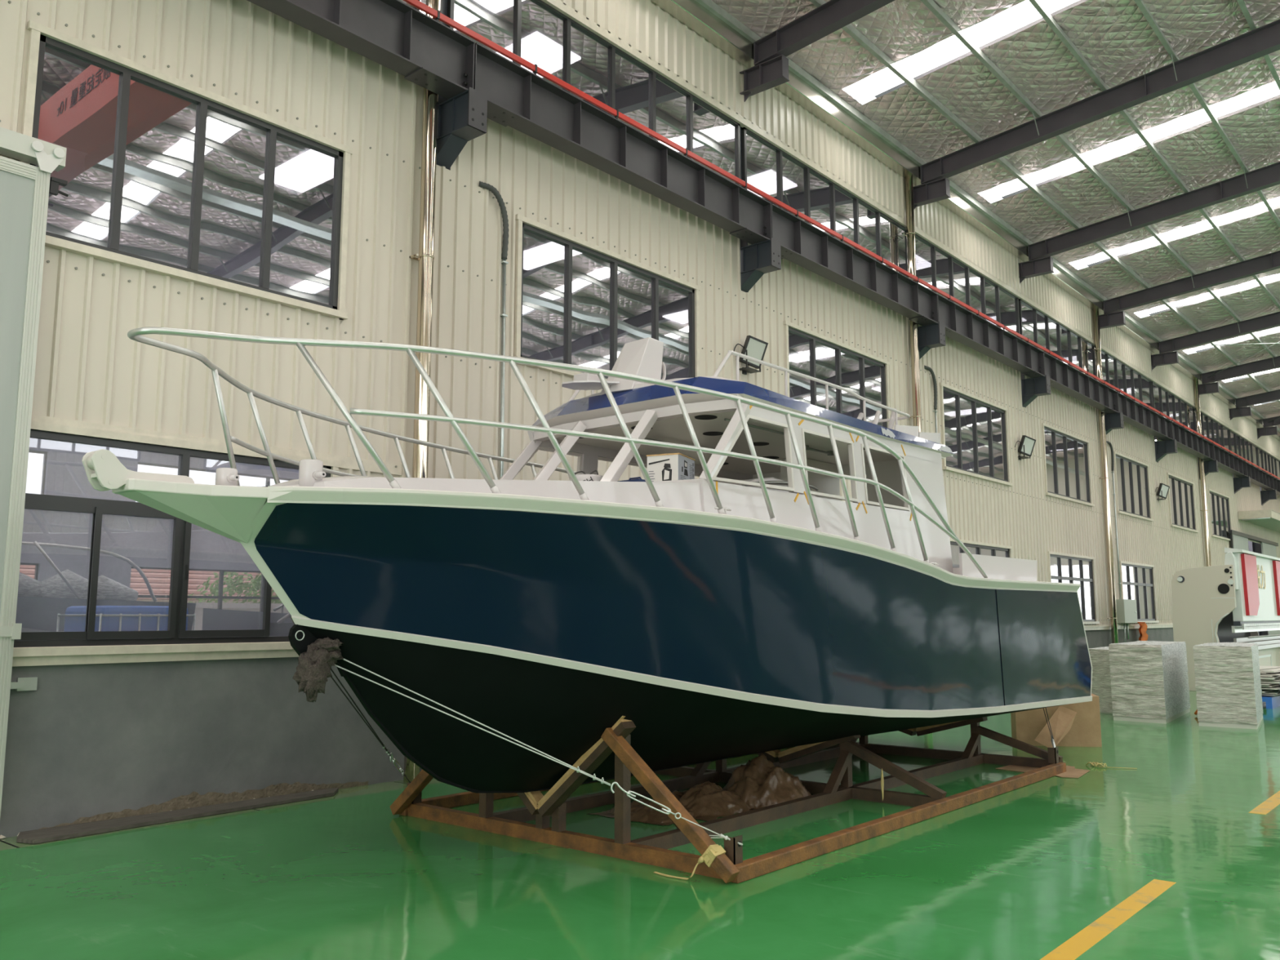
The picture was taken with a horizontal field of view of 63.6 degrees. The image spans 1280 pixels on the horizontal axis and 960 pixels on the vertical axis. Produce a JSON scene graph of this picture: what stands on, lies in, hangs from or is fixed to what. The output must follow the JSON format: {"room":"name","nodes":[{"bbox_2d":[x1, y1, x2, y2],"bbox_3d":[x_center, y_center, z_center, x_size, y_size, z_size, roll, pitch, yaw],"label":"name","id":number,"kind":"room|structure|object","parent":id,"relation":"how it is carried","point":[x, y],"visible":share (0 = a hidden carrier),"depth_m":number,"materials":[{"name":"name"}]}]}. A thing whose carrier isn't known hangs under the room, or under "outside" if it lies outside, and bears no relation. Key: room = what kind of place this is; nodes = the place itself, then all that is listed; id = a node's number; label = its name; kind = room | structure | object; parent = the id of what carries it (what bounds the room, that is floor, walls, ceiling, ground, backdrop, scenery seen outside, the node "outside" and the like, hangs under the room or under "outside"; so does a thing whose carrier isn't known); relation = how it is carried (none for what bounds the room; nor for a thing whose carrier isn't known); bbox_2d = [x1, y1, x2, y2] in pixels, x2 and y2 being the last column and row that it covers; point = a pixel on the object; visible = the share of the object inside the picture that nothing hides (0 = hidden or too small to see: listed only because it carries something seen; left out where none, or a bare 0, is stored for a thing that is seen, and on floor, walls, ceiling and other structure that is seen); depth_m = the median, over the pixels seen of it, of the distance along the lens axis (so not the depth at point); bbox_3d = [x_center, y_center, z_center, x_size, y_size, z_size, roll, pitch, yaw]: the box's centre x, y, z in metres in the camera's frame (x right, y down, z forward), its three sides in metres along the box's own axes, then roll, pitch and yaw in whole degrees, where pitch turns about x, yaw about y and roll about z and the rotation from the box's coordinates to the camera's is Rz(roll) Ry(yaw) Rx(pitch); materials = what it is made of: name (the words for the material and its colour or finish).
{"room":"shipyard hall","nodes":[
{"label":"shipyard hall","id":0,"kind":"room"},
{"bbox_2d":[20,137,1005,612],"bbox_3d":[3.720,1.150,33.894,0.200,9.900,78.200,-6,-10,40],"label":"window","id":1,"kind":"structure","parent":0,"point":[155,217],"depth_m":19.49,"materials":[{"name":"glass"}]},
{"bbox_2d":[37,0,1199,462],"bbox_3d":[7.410,-4.267,31.431,9.900,0.200,78.200,-6,-10,40],"label":"window reflection","id":2,"kind":"structure","parent":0,"point":[79,99],"depth_m":18.16,"materials":[{"name":"grey"}]},
{"bbox_2d":[83,31,1156,440],"bbox_3d":[8.511,-3.772,32.435,9.600,0.480,69.450,-6,-10,40],"label":"skylight reflection","id":3,"kind":"structure","parent":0,"point":[311,168],"depth_m":18.09,"materials":[{"name":"white"}]},
{"bbox_2d":[0,0,1279,838],"bbox_3d":[11.354,-0.054,27.487,0.305,10.620,78.200,-6,-10,40],"label":"wall","id":4,"kind":"structure","parent":0,"point":[105,732],"depth_m":10.84,"materials":[{"name":"metal"}]},
{"bbox_2d":[0,126,68,816],"bbox_3d":[-5.804,-0.221,6.890,0.180,5.350,3.422,-6,-10,40],"label":"door","id":5,"kind":"structure","parent":4,"relation":"in","point":[25,188],"depth_m":8.07,"materials":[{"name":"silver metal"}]},
{"bbox_2d":[13,429,331,647],"bbox_3d":[-4.253,0.547,8.861,0.115,1.720,3.560,-6,-10,40],"label":"window","id":6,"kind":"structure","parent":4,"relation":"in","point":[176,633],"depth_m":8.84,"materials":[{"name":"grey metal"}]},
{"bbox_2d":[29,34,343,309],"bbox_3d":[-4.054,-2.696,9.545,0.085,1.710,2.910,-6,-10,40],"label":"window","id":7,"kind":"structure","parent":4,"relation":"in","point":[126,75],"depth_m":9.49,"materials":[{"name":"grey metal"}]},
{"bbox_2d":[403,0,440,782],"bbox_3d":[-2.346,-2.126,11.236,0.213,10.500,0.260,-6,-10,40],"label":"pipe","id":8,"kind":"object","parent":4,"relation":"attached to","point":[425,258],"visible":0.54,"depth_m":11.17,"materials":[{"name":"silver metal"}]},
{"bbox_2d":[478,181,508,479],"bbox_3d":[-1.727,-0.870,11.950,0.444,5.316,0.118,7,-11,-44],"label":"conduit","id":9,"kind":"object","parent":4,"relation":"attached to","point":[505,221],"visible":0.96,"depth_m":12.21,"materials":[{"name":"grey"}]},
{"bbox_2d":[446,0,741,186],"bbox_3d":[-0.330,-5.434,14.310,0.085,1.180,5.880,-6,-10,40],"label":"window","id":10,"kind":"structure","parent":4,"relation":"in","point":[616,79],"depth_m":14.77,"materials":[{"name":"grey metal"}]},
{"bbox_2d":[520,222,695,378],"bbox_3d":[-0.355,-2.132,13.846,0.085,1.710,3.490,-6,-10,40],"label":"window","id":11,"kind":"structure","parent":4,"relation":"in","point":[676,301],"depth_m":14.54,"materials":[{"name":"grey metal"}]},
{"bbox_2d":[733,335,768,374],"bbox_3d":[1.715,-1.950,15.945,0.365,0.576,0.516,-6,-10,40],"label":"floodlight","id":12,"kind":"object","parent":4,"relation":"attached to","point":[755,348],"visible":0.88,"depth_m":15.95,"materials":[{"name":"black plastic"}]},
{"bbox_2d":[739,54,789,102],"bbox_3d":[1.946,-6.230,16.434,0.910,0.750,0.180,-6,-10,40],"label":"bracket","id":13,"kind":"object","parent":4,"relation":"attached to","point":[772,73],"visible":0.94,"depth_m":16.39,"materials":[{"name":"metal"}]},
{"bbox_2d":[741,127,907,277],"bbox_3d":[3.563,-4.840,18.837,0.085,1.180,5.880,-6,-10,40],"label":"window","id":14,"kind":"structure","parent":4,"relation":"in","point":[766,166],"depth_m":18.43,"materials":[{"name":"glass"}]},
{"bbox_2d":[788,326,887,427],"bbox_3d":[3.537,-1.538,18.373,0.085,1.710,3.490,-6,-10,40],"label":"window","id":15,"kind":"structure","parent":4,"relation":"in","point":[810,355],"depth_m":18.30,"materials":[{"name":"glass"}]},
{"bbox_2d":[902,175,921,431],"bbox_3d":[5.440,-0.938,20.290,0.213,10.500,0.260,-6,-10,40],"label":"pipe","id":16,"kind":"object","parent":4,"relation":"attached to","point":[908,184],"visible":0.48,"depth_m":20.50,"materials":[{"name":"silver metal"}]},
{"bbox_2d":[913,177,951,208],"bbox_3d":[5.839,-5.636,20.961,0.910,0.750,0.180,-6,-10,40],"label":"bracket","id":17,"kind":"object","parent":4,"relation":"attached to","point":[936,190],"visible":0.72,"depth_m":20.91,"materials":[{"name":"metal"}]},
{"bbox_2d":[650,0,1279,441],"bbox_3d":[11.546,-5.365,28.019,0.230,0.290,78.000,-6,-10,40],"label":"gutter","id":18,"kind":"object","parent":4,"relation":"attached to","point":[691,13],"visible":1,"depth_m":19.65,"materials":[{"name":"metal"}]},
{"bbox_2d":[915,233,1020,338],"bbox_3d":[7.456,-4.246,23.364,0.085,1.180,5.880,-6,-10,40],"label":"window","id":19,"kind":"structure","parent":4,"relation":"in","point":[935,267],"depth_m":23.19,"materials":[{"name":"glass"}]},
{"bbox_2d":[942,386,1008,481],"bbox_3d":[7.430,-0.944,22.900,0.085,1.710,3.490,-6,-10,40],"label":"window","id":20,"kind":"structure","parent":4,"relation":"in","point":[975,430],"depth_m":22.86,"materials":[{"name":"glass"}]},
{"bbox_2d":[1017,256,1053,284],"bbox_3d":[9.732,-5.042,25.488,0.910,0.750,0.180,-6,-10,40],"label":"bracket","id":21,"kind":"object","parent":4,"relation":"attached to","point":[1042,266],"visible":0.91,"depth_m":25.46,"materials":[{"name":"metal"}]},
{"bbox_2d":[1018,298,1096,379],"bbox_3d":[11.349,-3.652,27.891,0.085,1.180,5.880,-6,-10,40],"label":"window","id":22,"kind":"structure","parent":4,"relation":"in","point":[1036,326],"depth_m":27.65,"materials":[{"name":"glass"}]},
{"bbox_2d":[1044,426,1090,502],"bbox_3d":[11.323,-0.349,27.427,0.085,1.710,3.490,-6,-10,40],"label":"window","id":23,"kind":"structure","parent":4,"relation":"in","point":[1066,456],"depth_m":27.41,"materials":[{"name":"glass"}]},
{"bbox_2d":[1049,554,1095,621],"bbox_3d":[11.261,2.849,26.934,0.085,1.680,3.420,-6,-10,40],"label":"window","id":24,"kind":"structure","parent":4,"relation":"in","point":[1064,569],"depth_m":27.45,"materials":[{"name":"glass"}]},
{"bbox_2d":[1092,308,1118,643],"bbox_3d":[13.226,0.250,29.344,0.213,10.500,0.260,-6,-10,40],"label":"pipe","id":25,"kind":"object","parent":4,"relation":"attached to","point":[1097,348],"visible":0.87,"depth_m":29.26,"materials":[{"name":"silver metal"}]},
{"bbox_2d":[1098,311,1126,329],"bbox_3d":[13.624,-4.448,30.015,0.910,0.750,0.180,-6,-10,40],"label":"bracket","id":26,"kind":"object","parent":4,"relation":"attached to","point":[1117,318],"visible":0.76,"depth_m":29.95,"materials":[{"name":"metal"}]},
{"bbox_2d":[1115,599,1137,642],"bbox_3d":[14.122,4.234,29.880,0.235,1.540,1.250,-6,-10,40],"label":"switch box","id":27,"kind":"object","parent":4,"relation":"attached to","point":[1126,610],"visible":0.88,"depth_m":29.64,"materials":[{"name":"grey"}]},
{"bbox_2d":[1101,349,1153,411],"bbox_3d":[15.242,-3.058,32.418,0.085,1.180,5.880,-6,-10,40],"label":"window","id":28,"kind":"structure","parent":4,"relation":"in","point":[1116,373],"depth_m":32.47,"materials":[{"name":"glass"}]},
{"bbox_2d":[1115,454,1150,518],"bbox_3d":[15.216,0.244,31.954,0.085,1.710,3.490,-6,-10,40],"label":"window","id":29,"kind":"structure","parent":4,"relation":"in","point":[1131,476],"depth_m":31.95,"materials":[{"name":"glass"}]},
{"bbox_2d":[1121,563,1155,621],"bbox_3d":[15.154,3.443,31.461,0.085,1.680,3.420,-6,-10,40],"label":"window","id":30,"kind":"structure","parent":4,"relation":"in","point":[1137,580],"depth_m":31.71,"materials":[{"name":"glass"}]},
{"bbox_2d":[1151,351,1179,370],"bbox_3d":[17.517,-3.854,34.542,0.910,0.750,0.180,-6,-10,40],"label":"bracket","id":31,"kind":"object","parent":4,"relation":"attached to","point":[1171,357],"visible":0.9,"depth_m":34.52,"materials":[{"name":"metal"}]},
{"bbox_2d":[1158,311,1279,353],"bbox_3d":[24.328,-5.691,28.702,18.360,1.345,0.538,-6,-10,40],"label":"rafter","id":32,"kind":"object","parent":31,"relation":"on","point":[1272,320],"visible":1,"depth_m":33.49,"materials":[{"name":"grey paint"}]},
{"bbox_2d":[1151,381,1196,435],"bbox_3d":[19.134,-2.464,36.945,0.085,1.180,5.880,-6,-10,40],"label":"window","id":33,"kind":"structure","parent":4,"relation":"in","point":[1163,401],"depth_m":36.81,"materials":[{"name":"glass"}]},
{"bbox_2d":[1168,475,1195,529],"bbox_3d":[19.109,0.839,36.481,0.085,1.710,3.490,-6,-10,40],"label":"window","id":34,"kind":"structure","parent":4,"relation":"in","point":[1181,495],"depth_m":36.50,"materials":[{"name":"glass"}]},
{"bbox_2d":[1193,379,1211,566],"bbox_3d":[21.011,1.438,38.398,0.213,10.500,0.260,-6,-10,40],"label":"pipe","id":35,"kind":"object","parent":4,"relation":"attached to","point":[1196,389],"visible":0.61,"depth_m":38.49,"materials":[{"name":"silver metal"}]},
{"bbox_2d":[1195,411,1231,453],"bbox_3d":[23.027,-1.870,41.472,0.085,1.180,5.880,-6,-10,40],"label":"window","id":36,"kind":"structure","parent":4,"relation":"in","point":[1213,430],"depth_m":41.75,"materials":[{"name":"glass"}]},
{"bbox_2d":[1209,491,1230,538],"bbox_3d":[23.001,1.433,41.008,0.085,1.710,3.490,-6,-10,40],"label":"window","id":37,"kind":"structure","parent":4,"relation":"in","point":[1220,510],"depth_m":41.02,"materials":[{"name":"glass"}]},
{"bbox_2d":[1229,429,1258,467],"bbox_3d":[26.920,-1.276,45.999,0.085,1.180,5.880,-6,-10,40],"label":"window","id":38,"kind":"structure","parent":4,"relation":"in","point":[1239,446],"depth_m":45.87,"materials":[{"name":"glass"}]},
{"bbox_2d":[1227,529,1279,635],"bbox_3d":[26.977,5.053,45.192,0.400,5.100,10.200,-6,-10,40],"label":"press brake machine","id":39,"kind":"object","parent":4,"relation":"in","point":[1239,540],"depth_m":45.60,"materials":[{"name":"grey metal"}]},
{"bbox_2d":[1237,509,1279,532],"bbox_3d":[29.267,2.018,47.312,1.210,0.410,11.230,-6,-10,40],"label":"canopy","id":40,"kind":"object","parent":4,"relation":"attached to","point":[1267,518],"visible":1,"depth_m":43.46,"materials":[{"name":"grey"}]},
{"bbox_2d":[1257,447,1279,479],"bbox_3d":[30.813,-0.682,50.526,0.085,1.180,5.880,-6,-10,40],"label":"window","id":41,"kind":"structure","parent":4,"relation":"in","point":[1267,462],"depth_m":50.37,"materials":[{"name":"glass"}]},
{"bbox_2d":[0,690,1279,959],"bbox_3d":[18.635,4.501,20.629,19.000,0.202,78.200,-6,-10,40],"label":"floor","id":42,"kind":"structure","parent":0,"point":[1015,874],"depth_m":6.62,"materials":[{"name":"paint"}]},
{"bbox_2d":[16,787,338,844],"bbox_3d":[-3.745,2.831,8.800,0.400,0.028,2.860,-6,-10,40],"label":"wooden plank","id":43,"kind":"object","parent":42,"relation":"on","point":[49,834],"visible":1,"depth_m":8.49,"materials":[{"name":"wood"}]},
{"bbox_2d":[588,752,811,826],"bbox_3d":[0.659,2.684,9.191,1.224,0.421,2.007,-6,-10,40],"label":"plastic sheet","id":44,"kind":"object","parent":42,"relation":"on","point":[757,784],"visible":0.76,"depth_m":9.06,"materials":[{"name":"plastic"}]},
{"bbox_2d":[390,715,1066,883],"bbox_3d":[1.300,2.509,10.054,3.539,1.001,6.445,-6,-10,40],"label":"cradle","id":45,"kind":"object","parent":42,"relation":"on","point":[652,850],"visible":0.68,"depth_m":8.40,"materials":[{"name":"metal"}]},
{"bbox_2d":[330,668,410,783],"bbox_3d":[-1.934,1.876,7.637,0.062,1.210,2.607,0,-7,1],"label":"rope","id":46,"kind":"object","parent":45,"relation":"attached to","point":[383,744],"visible":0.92,"depth_m":7.47,"materials":[{"name":"grey metal"}]},
{"bbox_2d":[334,658,742,845],"bbox_3d":[-0.636,1.707,6.524,2.632,1.255,0.082,1,-8,-10],"label":"rope","id":47,"kind":"object","parent":45,"relation":"attached to","point":[628,793],"visible":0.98,"depth_m":6.51,"materials":[{"name":"white"}]},
{"bbox_2d":[81,326,1092,793],"bbox_3d":[0.714,0.688,9.600,3.524,3.724,11.158,-6,-10,40],"label":"motor boat","id":48,"kind":"object","parent":45,"relation":"on","point":[744,607],"visible":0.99,"depth_m":7.14,"materials":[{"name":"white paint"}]},
{"bbox_2d":[292,636,343,702],"bbox_3d":[-1.969,1.143,6.327,0.227,0.428,0.349,-6,-10,40],"label":"rag","id":49,"kind":"object","parent":48,"relation":"attached to","point":[312,673],"visible":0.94,"depth_m":6.25,"materials":[{"name":"fabric"}]},
{"bbox_2d":[561,380,619,390],"bbox_3d":[-0.430,-0.795,9.008,0.506,0.080,0.314,0,-7,-1],"label":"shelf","id":50,"kind":"object","parent":48,"relation":"attached to","point":[575,384],"depth_m":8.96,"materials":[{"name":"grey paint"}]},
{"bbox_2d":[646,453,695,481],"bbox_3d":[0.250,-0.025,8.250,0.275,0.317,0.385,-3,-8,22],"label":"carton","id":51,"kind":"object","parent":48,"relation":"on","point":[670,466],"visible":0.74,"depth_m":8.10,"materials":[{"name":"white"}]},
{"bbox_2d":[648,458,671,480],"bbox_3d":[0.159,-0.046,8.084,0.195,0.235,0.003,-3,-8,22],"label":"picture","id":52,"kind":"object","parent":51,"relation":"attached to","point":[660,469],"depth_m":8.09,"materials":[{"name":"black"}]},
{"bbox_2d":[648,462,693,481],"bbox_3d":[0.301,-0.037,8.167,0.439,0.252,0.177,5,-9,-33],"label":"print","id":53,"kind":"object","parent":51,"relation":"attached to","point":[658,472],"depth_m":8.09,"materials":[{"name":"grey"}]},
{"bbox_2d":[678,454,694,479],"bbox_3d":[0.370,-0.025,8.203,0.119,0.305,0.362,-6,-10,40],"label":"print","id":54,"kind":"object","parent":51,"relation":"attached to","point":[686,464],"depth_m":8.19,"materials":[{"name":"black"}]},
{"bbox_2d":[653,844,725,879],"bbox_3d":[0.309,2.454,6.681,0.510,0.227,0.137,-4,-8,27],"label":"strap","id":55,"kind":"object","parent":45,"relation":"attached to","point":[710,854],"visible":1,"depth_m":6.58,"materials":[{"name":"yellow"}]},
{"bbox_2d":[995,764,1089,777],"bbox_3d":[4.478,3.176,11.339,0.910,0.006,0.950,-6,-10,40],"label":"cardboard sheet","id":56,"kind":"object","parent":42,"relation":"on","point":[1071,772],"visible":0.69,"depth_m":11.25,"materials":[{"name":"cardboard"}]},
{"bbox_2d":[1010,693,1102,747],"bbox_3d":[5.480,3.158,13.613,1.046,0.640,1.292,-2,-8,14],"label":"cardboard box","id":57,"kind":"object","parent":42,"relation":"on","point":[1077,724],"visible":0.68,"depth_m":13.37,"materials":[{"name":"cardboard"}]},
{"bbox_2d":[1088,646,1112,714],"bbox_3d":[8.377,3.549,18.475,0.592,1.130,1.362,-6,-10,40],"label":"stack","id":58,"kind":"object","parent":42,"relation":"on","point":[1100,656],"visible":0.4,"depth_m":18.00,"materials":[{"name":"silver metal"}]},
{"bbox_2d":[1040,879,1176,959],"bbox_3d":[1.405,2.261,4.327,0.130,0.002,6.000,-6,-10,40],"label":"painted line","id":59,"kind":"object","parent":42,"relation":"on","point":[1072,948],"visible":1,"depth_m":5.69,"materials":[{"name":"yellow paint"}]},
{"bbox_2d":[1108,640,1190,724],"bbox_3d":[8.664,3.359,17.510,0.810,1.256,2.678,-5,-9,35],"label":"stack","id":60,"kind":"object","parent":42,"relation":"on","point":[1149,679],"visible":1,"depth_m":16.58,"materials":[{"name":"silver metal"}]},
{"bbox_2d":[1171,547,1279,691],"bbox_3d":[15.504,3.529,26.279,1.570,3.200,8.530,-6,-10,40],"label":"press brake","id":61,"kind":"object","parent":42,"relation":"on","point":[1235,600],"visible":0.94,"depth_m":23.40,"materials":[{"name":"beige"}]},
{"bbox_2d":[1192,642,1263,728],"bbox_3d":[9.471,3.232,16.546,0.793,1.256,2.223,-5,-9,34],"label":"stack","id":62,"kind":"object","parent":42,"relation":"on","point":[1228,684],"visible":1,"depth_m":15.68,"materials":[{"name":"silver metal"}]},
{"bbox_2d":[1248,790,1279,814],"bbox_3d":[6.647,3.061,10.423,0.130,0.002,4.240,-6,-10,40],"label":"painted line","id":63,"kind":"object","parent":42,"relation":"on","point":[1273,801],"visible":1,"depth_m":9.21,"materials":[{"name":"yellow paint"}]},
{"bbox_2d":[1259,666,1279,708],"bbox_3d":[11.838,3.941,19.770,1.218,0.690,2.107,-6,-10,40],"label":"stack","id":64,"kind":"object","parent":42,"relation":"on","point":[1269,675],"visible":0.28,"depth_m":19.03,"materials":[{"name":"blue paper"}]},
{"bbox_2d":[711,0,1279,428],"bbox_3d":[18.635,-7.071,22.147,19.600,1.356,78.200,-6,-10,40],"label":"ceiling","id":65,"kind":"structure","parent":0,"point":[1115,37],"depth_m":20.00,"materials":[{"name":"silver metal"}]},
{"bbox_2d":[753,0,894,65],"bbox_3d":[8.757,-8.068,10.594,18.360,1.345,0.538,-6,-10,40],"label":"rafter","id":66,"kind":"object","parent":65,"relation":"attached to","point":[833,15],"visible":0.86,"depth_m":15.90,"materials":[{"name":"grey paint"}]},
{"bbox_2d":[920,18,1279,184],"bbox_3d":[12.650,-7.473,15.121,18.360,1.345,0.538,-6,-10,40],"label":"rafter","id":67,"kind":"object","parent":65,"relation":"attached to","point":[1264,40],"visible":1,"depth_m":18.72,"materials":[{"name":"grey paint"}]},
{"bbox_2d":[1027,161,1279,260],"bbox_3d":[16.543,-6.879,19.648,18.360,1.345,0.538,-6,-10,40],"label":"rafter","id":68,"kind":"object","parent":65,"relation":"attached to","point":[1267,176],"visible":1,"depth_m":23.69,"materials":[{"name":"grey paint"}]},
{"bbox_2d":[1102,250,1279,314],"bbox_3d":[20.436,-6.285,24.175,18.360,1.345,0.538,-6,-10,40],"label":"rafter","id":69,"kind":"object","parent":65,"relation":"attached to","point":[1268,262],"visible":1,"depth_m":28.59,"materials":[{"name":"grey paint"}]},
{"bbox_3d":[-2.921,-9.850,-2.987,18.360,1.345,0.538,-6,-10,40],"label":"rafter","id":70,"kind":"object","parent":65,"relation":"attached to","visible":0},
{"bbox_2d":[695,0,1279,431],"bbox_3d":[11.649,-5.587,27.960,0.100,0.176,77.800,-6,-10,40],"label":"purlin","id":71,"kind":"structure","parent":70,"relation":"on","point":[711,6],"depth_m":20.21,"materials":[{"name":"metal"}]},
{"bbox_2d":[808,0,1279,403],"bbox_3d":[12.558,-5.813,27.207,0.100,0.176,77.800,-6,-10,40],"label":"purlin","id":72,"kind":"structure","parent":70,"relation":"on","point":[849,28],"depth_m":20.76,"materials":[{"name":"metal"}]},
{"bbox_2d":[920,0,1277,357],"bbox_3d":[13.468,-6.038,26.455,0.100,0.176,77.800,-6,-10,40],"label":"purlin","id":73,"kind":"structure","parent":70,"relation":"on","point":[931,5],"depth_m":20.52,"materials":[{"name":"metal"}]},
{"bbox_2d":[1028,0,1279,309],"bbox_3d":[14.377,-6.263,25.702,0.100,0.176,77.800,-6,-10,40],"label":"purlin","id":74,"kind":"structure","parent":70,"relation":"on","point":[1037,4],"depth_m":20.28,"materials":[{"name":"metal"}]},
{"bbox_2d":[1133,0,1279,227],"bbox_3d":[15.286,-6.489,24.950,0.100,0.176,77.800,-6,-10,40],"label":"purlin","id":75,"kind":"structure","parent":70,"relation":"on","point":[1142,6],"depth_m":19.60,"materials":[{"name":"metal"}]},
{"bbox_2d":[1236,0,1279,90],"bbox_3d":[16.196,-6.714,24.198,0.100,0.176,77.800,-6,-10,40],"label":"purlin","id":76,"kind":"structure","parent":70,"relation":"on","point":[1244,9],"depth_m":17.25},
{"bbox_2d":[1201,355,1279,383],"bbox_3d":[28.221,-5.097,33.229,18.360,1.345,0.538,-6,-10,40],"label":"rafter","id":77,"kind":"object","parent":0,"point":[1271,363],"visible":1,"depth_m":38.33,"materials":[{"name":"grey paint"}]},
{"bbox_2d":[1235,389,1279,408],"bbox_3d":[32.114,-4.503,37.755,18.360,1.345,0.538,-6,-10,40],"label":"rafter","id":78,"kind":"object","parent":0,"point":[1271,396],"visible":1,"depth_m":43.19,"materials":[{"name":"grey paint"}]},
{"bbox_3d":[6.650,5.833,30.760,12.500,0.198,78.200,-6,-10,40],"label":"floor","id":79,"kind":"structure","parent":0,"visible":0},
{"bbox_2d":[15,541,195,640],"bbox_3d":[-7.649,1.691,11.790,2.245,2.074,4.200,-6,-10,40],"label":"covered boat","id":80,"kind":"object","parent":79,"relation":"on","point":[39,604],"visible":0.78,"depth_m":12.00,"materials":[{"name":"grey"}]},
{"bbox_2d":[56,605,195,639],"bbox_3d":[-5.473,2.228,10.908,1.083,1.780,0.983,-6,-10,40],"label":"tank","id":81,"kind":"object","parent":79,"relation":"on","point":[108,618],"visible":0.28,"depth_m":10.65,"materials":[{"name":"blue plastic"}]},
{"bbox_2d":[202,602,292,630],"bbox_3d":[-4.780,2.578,15.568,1.700,2.300,3.800,-6,-10,40],"label":"skiff","id":82,"kind":"object","parent":79,"relation":"on","point":[212,619],"visible":0.12,"depth_m":14.31,"materials":[{"name":"grey"}]},
{"bbox_2d":[269,613,293,636],"bbox_3d":[-3.825,2.317,11.680,0.700,1.805,0.749,-6,-10,40],"label":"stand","id":83,"kind":"object","parent":79,"relation":"on","point":[279,628],"visible":0.17,"depth_m":11.58,"materials":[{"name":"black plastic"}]},
{"bbox_2d":[409,0,448,169],"bbox_3d":[-2.460,-1.963,11.711,0.440,10.300,0.300,-6,-10,40],"label":"steel column","id":84,"kind":"structure","parent":79,"relation":"on","point":[441,99],"depth_m":12.05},
{"bbox_2d":[436,86,487,168],"bbox_3d":[-2.040,-3.941,11.609,0.665,0.685,0.260,-6,-10,40],"label":"bracket","id":85,"kind":"object","parent":84,"relation":"attached to","point":[462,118],"visible":0.98,"depth_m":11.51,"materials":[{"name":"metal"}]},
{"bbox_2d":[740,126,746,292],"bbox_3d":[1.432,-1.369,16.238,0.440,10.300,0.300,-6,-10,40],"label":"steel column","id":86,"kind":"structure","parent":79,"relation":"on","point":[743,243],"depth_m":16.59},
{"bbox_2d":[740,237,781,292],"bbox_3d":[1.853,-3.347,16.136,0.665,0.685,0.260,-6,-10,40],"label":"bracket","id":87,"kind":"object","parent":86,"relation":"attached to","point":[757,260],"visible":1,"depth_m":16.06,"materials":[{"name":"grey metal"}]},
{"bbox_3d":[17.004,1.007,34.345,0.440,10.300,0.300,-6,-10,40],"label":"steel column","id":88,"kind":"structure","parent":79,"relation":"on","visible":0},
{"bbox_2d":[1154,439,1177,462],"bbox_3d":[17.424,-0.971,34.243,0.665,0.685,0.260,-6,-10,40],"label":"bracket","id":89,"kind":"object","parent":88,"relation":"attached to","point":[1162,448],"visible":1,"depth_m":34.19,"materials":[{"name":"metal"}]},
{"bbox_3d":[-6.462,7.809,44.294,29.800,0.200,100.000,-6,-10,40],"label":"floor","id":90,"kind":"structure","parent":0,"visible":0},
{"bbox_2d":[19,564,280,603],"bbox_3d":[-3.678,5.535,46.175,10.000,4.800,78.000,-6,-10,40],"label":"house","id":91,"kind":"object","parent":90,"relation":"on","point":[159,580],"visible":0.02,"depth_m":28.96,"materials":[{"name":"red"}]},
{"bbox_2d":[187,571,281,603],"bbox_3d":[-9.845,3.715,25.605,1.798,3.063,3.055,-6,-10,40],"label":"shrub","id":92,"kind":"object","parent":90,"relation":"on","point":[256,583],"visible":0.24,"depth_m":25.34,"materials":[{"name":"green plant"}]},
{"bbox_2d":[186,602,288,630],"bbox_3d":[0.287,5.458,35.486,0.300,2.170,95.000,-6,-10,40],"label":"wall","id":93,"kind":"structure","parent":90,"relation":"on","point":[199,607],"depth_m":23.95,"materials":[{"name":"beige"}]},
{"bbox_3d":[5.325,-0.775,20.765,0.440,10.300,0.300,-6,-10,40],"label":"steel column","id":94,"kind":"structure","parent":0,"visible":0},
{"bbox_2d":[918,321,946,359],"bbox_3d":[5.746,-2.753,20.663,0.665,0.685,0.260,-6,-10,40],"label":"bracket","id":95,"kind":"object","parent":94,"relation":"attached to","point":[931,335],"visible":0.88,"depth_m":20.54,"materials":[{"name":"metal"}]},
{"bbox_3d":[9.218,-0.181,25.292,0.440,10.300,0.300,-6,-10,40],"label":"steel column","id":96,"kind":"structure","parent":0,"visible":0},
{"bbox_2d":[1021,374,1050,407],"bbox_3d":[9.638,-2.159,25.190,0.665,0.685,0.260,-6,-10,40],"label":"bracket","id":97,"kind":"object","parent":96,"relation":"attached to","point":[1031,388],"visible":1,"depth_m":25.12,"materials":[{"name":"metal"}]},
{"bbox_3d":[13.111,0.413,29.819,0.440,10.300,0.300,-6,-10,40],"label":"steel column","id":98,"kind":"structure","parent":0,"visible":0},
{"bbox_2d":[1104,412,1124,434],"bbox_3d":[13.531,-1.565,29.716,0.665,0.685,0.260,-6,-10,40],"label":"bracket","id":99,"kind":"object","parent":98,"relation":"attached to","point":[1115,420],"visible":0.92,"depth_m":29.57,"materials":[{"name":"metal"}]},
{"bbox_2d":[247,0,1279,496],"bbox_3d":[11.717,-2.519,27.498,0.320,0.690,77.200,-6,-10,40],"label":"beam","id":100,"kind":"structure","parent":99,"relation":"on","point":[393,34],"depth_m":14.09,"materials":[{"name":"metal"}]},
{"bbox_2d":[403,0,1279,479],"bbox_3d":[11.615,-2.954,27.643,0.050,0.330,77.200,-6,-10,40],"label":"rail","id":101,"kind":"object","parent":100,"relation":"on","point":[438,16],"visible":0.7,"depth_m":15.54,"materials":[{"name":"metal"}]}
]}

